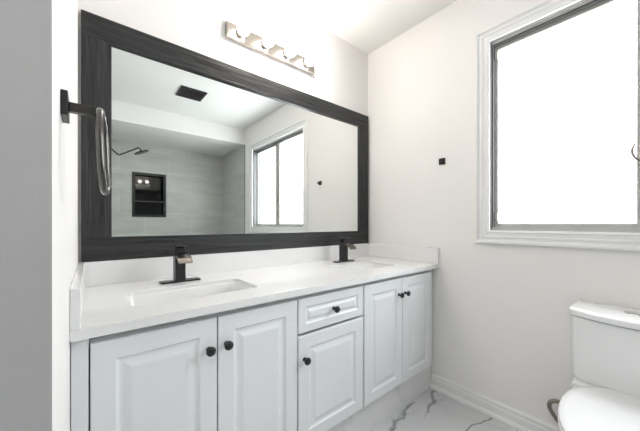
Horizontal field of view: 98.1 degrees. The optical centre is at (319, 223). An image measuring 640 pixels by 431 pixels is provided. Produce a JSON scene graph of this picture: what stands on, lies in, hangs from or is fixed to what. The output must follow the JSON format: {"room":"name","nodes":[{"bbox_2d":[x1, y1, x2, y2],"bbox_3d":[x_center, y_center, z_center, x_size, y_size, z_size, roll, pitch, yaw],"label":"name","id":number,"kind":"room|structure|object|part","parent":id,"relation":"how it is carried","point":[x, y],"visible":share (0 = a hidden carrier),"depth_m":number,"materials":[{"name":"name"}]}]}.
{"room":"bathroom","nodes":[
{"label":"bathroom","id":0,"kind":"room"},
{"bbox_2d":[0,0,77,430],"bbox_3d":[-0.666,-0.150,-0.143,1.131,2.443,2.343,0,0,-40],"label":"wall","id":1,"kind":"structure","parent":0,"point":[39,38],"depth_m":0.35,"materials":[{"name":"white paint"}]},
{"bbox_2d":[60,89,109,195],"bbox_3d":[-0.423,-0.140,0.505,0.070,0.172,0.109,0,0,-40],"label":"towel ring","id":2,"kind":"object","parent":1,"relation":"attached to","point":[67,107],"visible":1,"depth_m":0.49,"materials":[{"name":"black metal"}]},
{"bbox_3d":[-0.447,-0.205,0.486,0.009,0.042,0.054,0,0,-40],"label":"mount plate","id":3,"kind":"part","parent":2,"relation":"part of","materials":[{"name":"black metal"}]},
{"bbox_3d":[-0.426,-0.206,0.503,0.044,0.016,0.014,0,0,-40],"label":"arm","id":4,"kind":"part","parent":2,"relation":"part of","materials":[{"name":"metal"}]},
{"bbox_2d":[78,0,367,262],"bbox_3d":[-0.722,-0.151,1.409,3.022,2.443,0.120,0,0,-40],"label":"wall","id":5,"kind":"structure","parent":0,"point":[341,79],"depth_m":1.60,"materials":[{"name":"white paint"}]},
{"bbox_2d":[79,243,367,286],"bbox_3d":[-0.287,0.204,1.677,1.770,0.100,0.020,0,0,-40],"label":"backsplash","id":6,"kind":"structure","parent":5,"relation":"attached to","point":[97,273],"depth_m":1.42,"materials":[{"name":"white stone"}]},
{"bbox_2d":[81,9,367,261],"bbox_3d":[-0.290,-0.354,1.673,1.744,1.014,0.020,0,0,-40],"label":"wall mirror","id":7,"kind":"object","parent":5,"relation":"attached to","point":[208,155],"visible":0.98,"depth_m":1.42,"materials":[{"name":"black mirror"}]},
{"bbox_3d":[-0.290,-0.812,1.673,1.744,0.098,0.020,0,0,-40],"label":"frame rail","id":8,"kind":"part","parent":7,"relation":"part of","materials":[{"name":"grey wood"}]},
{"bbox_3d":[-0.290,0.104,1.673,1.744,0.098,0.020,0,0,-40],"label":"frame rail","id":9,"kind":"part","parent":7,"relation":"part of","materials":[{"name":"grey wood"}]},
{"bbox_3d":[-0.295,-0.354,1.679,1.684,0.954,0.005,0,0,-40],"label":"glass","id":10,"kind":"part","parent":7,"relation":"part of","materials":[{"name":"white mirror"}]},
{"bbox_2d":[217,17,315,77],"bbox_3d":[-0.252,-1.049,1.644,0.669,0.100,0.114,0,0,-40],"label":"vanity light","id":11,"kind":"object","parent":5,"relation":"attached to","point":[240,34],"visible":1,"depth_m":1.60,"materials":[{"name":"silver metal"}]},
{"bbox_2d":[235,21,249,38],"bbox_3d":[-0.413,-1.044,1.490,0.065,0.065,0.082,0,0,-40],"label":"bulb","id":12,"kind":"object","parent":11,"relation":"attached to","point":[242,30],"depth_m":1.48,"materials":[{"name":"white glass"}]},
{"bbox_2d":[260,34,273,49],"bbox_3d":[-0.297,-1.044,1.586,0.065,0.065,0.082,0,0,-40],"label":"bulb","id":13,"kind":"object","parent":11,"relation":"attached to","point":[266,42],"depth_m":1.57,"materials":[{"name":"white glass"}]},
{"bbox_2d":[283,45,295,59],"bbox_3d":[-0.182,-1.044,1.681,0.065,0.065,0.082,0,0,-40],"label":"bulb","id":14,"kind":"object","parent":11,"relation":"attached to","point":[289,52],"depth_m":1.67,"materials":[{"name":"white glass"}]},
{"bbox_2d":[303,55,315,67],"bbox_3d":[-0.066,-1.044,1.777,0.065,0.065,0.082,0,0,-40],"label":"bulb","id":15,"kind":"object","parent":11,"relation":"attached to","point":[309,61],"depth_m":1.76,"materials":[{"name":"white glass"}]},
{"bbox_2d":[276,0,456,53],"bbox_3d":[0.350,-1.412,0.111,3.022,0.080,3.484,0,0,-40],"label":"ceiling","id":16,"kind":"structure","parent":0,"point":[367,25],"depth_m":1.83,"materials":[{"name":"white paint"}]},
{"bbox_2d":[371,388,517,430],"bbox_3d":[0.350,1.111,0.113,3.022,0.080,3.484,0,0,-40],"label":"floor","id":17,"kind":"structure","parent":0,"point":[431,410],"depth_m":1.53,"materials":[{"name":"stone"}]},
{"bbox_2d":[71,297,296,430],"bbox_3d":[-0.520,0.595,1.100,0.674,0.627,0.605,0,0,-40],"label":"base cabinet","id":18,"kind":"object","parent":17,"relation":"on","point":[235,369],"visible":0.88,"depth_m":0.87,"materials":[{"name":"white wood"}]},
{"bbox_3d":[-0.463,0.601,0.808,0.318,0.596,0.019,0,0,-40],"label":"door","id":19,"kind":"part","parent":18,"relation":"part of","materials":[{"name":"white paint"}]},
{"bbox_3d":[-0.345,0.399,0.873,0.030,0.030,0.032,0,0,-40],"label":"knob","id":20,"kind":"part","parent":18,"relation":"part of","materials":[{"name":"black metal"}]},
{"bbox_3d":[-0.301,0.396,0.909,0.030,0.030,0.032,0,0,-40],"label":"knob","id":21,"kind":"part","parent":18,"relation":"part of","materials":[{"name":"black metal"}]},
{"bbox_3d":[-0.216,0.601,1.011,0.313,0.596,0.019,0,0,-40],"label":"door","id":22,"kind":"part","parent":18,"relation":"part of","materials":[{"name":"white paint"}]},
{"bbox_2d":[295,284,362,430],"bbox_3d":[-0.109,0.595,1.440,0.391,0.627,0.605,0,0,-40],"label":"base cabinet","id":23,"kind":"object","parent":17,"relation":"on","point":[329,322],"visible":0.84,"depth_m":1.21,"materials":[{"name":"white wood"}]},
{"bbox_3d":[-0.054,0.549,1.114,0.030,0.030,0.032,0,0,-40],"label":"knob","id":24,"kind":"part","parent":23,"relation":"part of","materials":[{"name":"black metal"}]},
{"bbox_3d":[0.057,0.373,1.237,0.382,0.140,0.019,0,0,-40],"label":"drawer","id":25,"kind":"part","parent":23,"relation":"part of","materials":[{"name":"white paint"}]},
{"bbox_3d":[0.070,0.373,1.216,0.030,0.030,0.032,0,0,-40],"label":"knob","id":26,"kind":"part","parent":23,"relation":"part of","materials":[{"name":"black metal"}]},
{"bbox_2d":[327,362,431,430],"bbox_3d":[0.050,0.990,1.270,1.770,0.162,0.012,0,0,-40],"label":"toe kick","id":27,"kind":"object","parent":17,"relation":"on","point":[379,410],"visible":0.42,"depth_m":1.52,"materials":[{"name":"white wood"}]},
{"bbox_2d":[361,269,431,406],"bbox_3d":[0.313,0.595,1.788,0.702,0.627,0.605,0,0,-40],"label":"base cabinet","id":28,"kind":"object","parent":17,"relation":"on","point":[397,311],"visible":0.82,"depth_m":1.53,"materials":[{"name":"white wood"}]},
{"bbox_2d":[70,243,439,342],"bbox_3d":[-0.103,0.218,1.454,1.771,0.127,0.598,0,0,-40],"label":"countertop","id":29,"kind":"structure","parent":28,"relation":"on","point":[99,290],"depth_m":1.21,"materials":[{"name":"white stone"}]},
{"bbox_2d":[159,245,200,284],"bbox_3d":[-0.600,0.174,1.209,0.160,0.162,0.114,0,0,-40],"label":"waterfall faucet","id":30,"kind":"object","parent":29,"relation":"on","point":[181,257],"visible":1,"depth_m":1.21,"materials":[{"name":"black metal"}]},
{"bbox_3d":[-0.621,0.251,1.235,0.160,0.007,0.048,0,0,-40],"label":"plate","id":31,"kind":"part","parent":30,"relation":"part of","materials":[{"name":"black metal"}]},
{"bbox_3d":[-0.596,0.147,1.205,0.055,0.038,0.102,0,0,-40],"label":"spout","id":32,"kind":"part","parent":30,"relation":"part of","materials":[{"name":"grey metal"}]},
{"bbox_2d":[126,282,252,305],"bbox_3d":[-0.486,0.341,1.079,0.471,0.142,0.271,0,0,-40],"label":"undermount sink","id":33,"kind":"object","parent":29,"relation":"in","point":[178,294],"visible":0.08,"depth_m":1.16,"materials":[{"name":"ceramic"}]},
{"bbox_2d":[333,238,355,262],"bbox_3d":[0.183,0.173,1.857,0.160,0.162,0.114,0,0,-40],"label":"waterfall faucet","id":34,"kind":"object","parent":29,"relation":"on","point":[343,246],"visible":1,"depth_m":1.86,"materials":[{"name":"black metal"}]},
{"bbox_3d":[0.162,0.251,1.882,0.160,0.007,0.048,0,0,-40],"label":"plate","id":35,"kind":"part","parent":34,"relation":"part of","materials":[{"name":"black metal"}]},
{"bbox_3d":[0.188,0.147,1.853,0.055,0.038,0.102,0,0,-40],"label":"spout","id":36,"kind":"part","parent":34,"relation":"part of","materials":[{"name":"grey metal"}]},
{"bbox_2d":[334,264,386,271],"bbox_3d":[0.255,0.341,1.681,0.431,0.142,0.252,0,0,-40],"label":"undermount sink","id":37,"kind":"object","parent":29,"relation":"in","point":[364,266],"visible":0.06,"depth_m":1.81,"materials":[{"name":"ceramic"}]},
{"bbox_3d":[0.335,0.601,1.467,0.316,0.596,0.019,0,0,-40],"label":"door","id":38,"kind":"part","parent":28,"relation":"part of","materials":[{"name":"white paint"}]},
{"bbox_3d":[0.582,0.600,1.671,0.317,0.596,0.019,0,0,-40],"label":"door","id":39,"kind":"part","parent":28,"relation":"part of","materials":[{"name":"white paint"}]},
{"bbox_2d":[558,300,639,430],"bbox_3d":[1.033,0.708,0.914,0.692,0.726,0.378,0,0,-40],"label":"toilet","id":40,"kind":"object","parent":17,"relation":"on","point":[604,395],"visible":1,"depth_m":1.03,"materials":[{"name":"ceramic"}]},
{"bbox_3d":[0.967,0.639,0.859,0.520,0.022,0.350,0,0,-40],"label":"lid","id":41,"kind":"part","parent":40,"relation":"part of","materials":[{"name":"white plastic"}]},
{"bbox_3d":[1.213,0.364,1.063,0.225,0.032,0.378,0,0,-40],"label":"tank lid","id":42,"kind":"part","parent":40,"relation":"part of","materials":[{"name":"ceramic"}]},
{"bbox_3d":[1.216,0.515,1.065,0.213,0.266,0.368,0,0,-40],"label":"tank","id":43,"kind":"part","parent":40,"relation":"part of","materials":[{"name":"ceramic"}]},
{"bbox_2d":[368,0,639,427],"bbox_3d":[1.182,-0.151,1.384,0.120,2.443,2.343,0,0,-40],"label":"wall","id":44,"kind":"structure","parent":0,"point":[502,330],"depth_m":1.67,"materials":[{"name":"white paint"}]},
{"bbox_2d":[439,158,444,164],"bbox_3d":[0.768,-0.400,1.763,0.034,0.040,0.040,0,0,-40],"label":"robe hook","id":45,"kind":"object","parent":44,"relation":"attached to","point":[441,160],"visible":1,"depth_m":1.76,"materials":[{"name":"black metal"}]},
{"bbox_2d":[430,373,559,430],"bbox_3d":[1.299,1.026,1.128,0.026,0.090,1.797,0,0,-40],"label":"baseboard","id":46,"kind":"structure","parent":44,"relation":"attached to","point":[518,420],"depth_m":1.55,"materials":[{"name":"white paint"}]},
{"bbox_2d":[547,399,559,422],"bbox_3d":[1.139,0.881,1.284,0.073,0.173,0.134,0,0,-40],"label":"supply hose","id":47,"kind":"object","parent":44,"relation":"attached to","point":[550,402],"visible":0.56,"depth_m":1.30,"materials":[{"name":"metal"}]},
{"bbox_2d":[475,0,639,250],"bbox_3d":[1.373,-0.494,1.133,0.139,1.209,1.339,0,0,-40],"label":"window","id":48,"kind":"structure","parent":44,"relation":"in","point":[489,229],"depth_m":1.47,"materials":[{"name":"white paint"}]}
]}

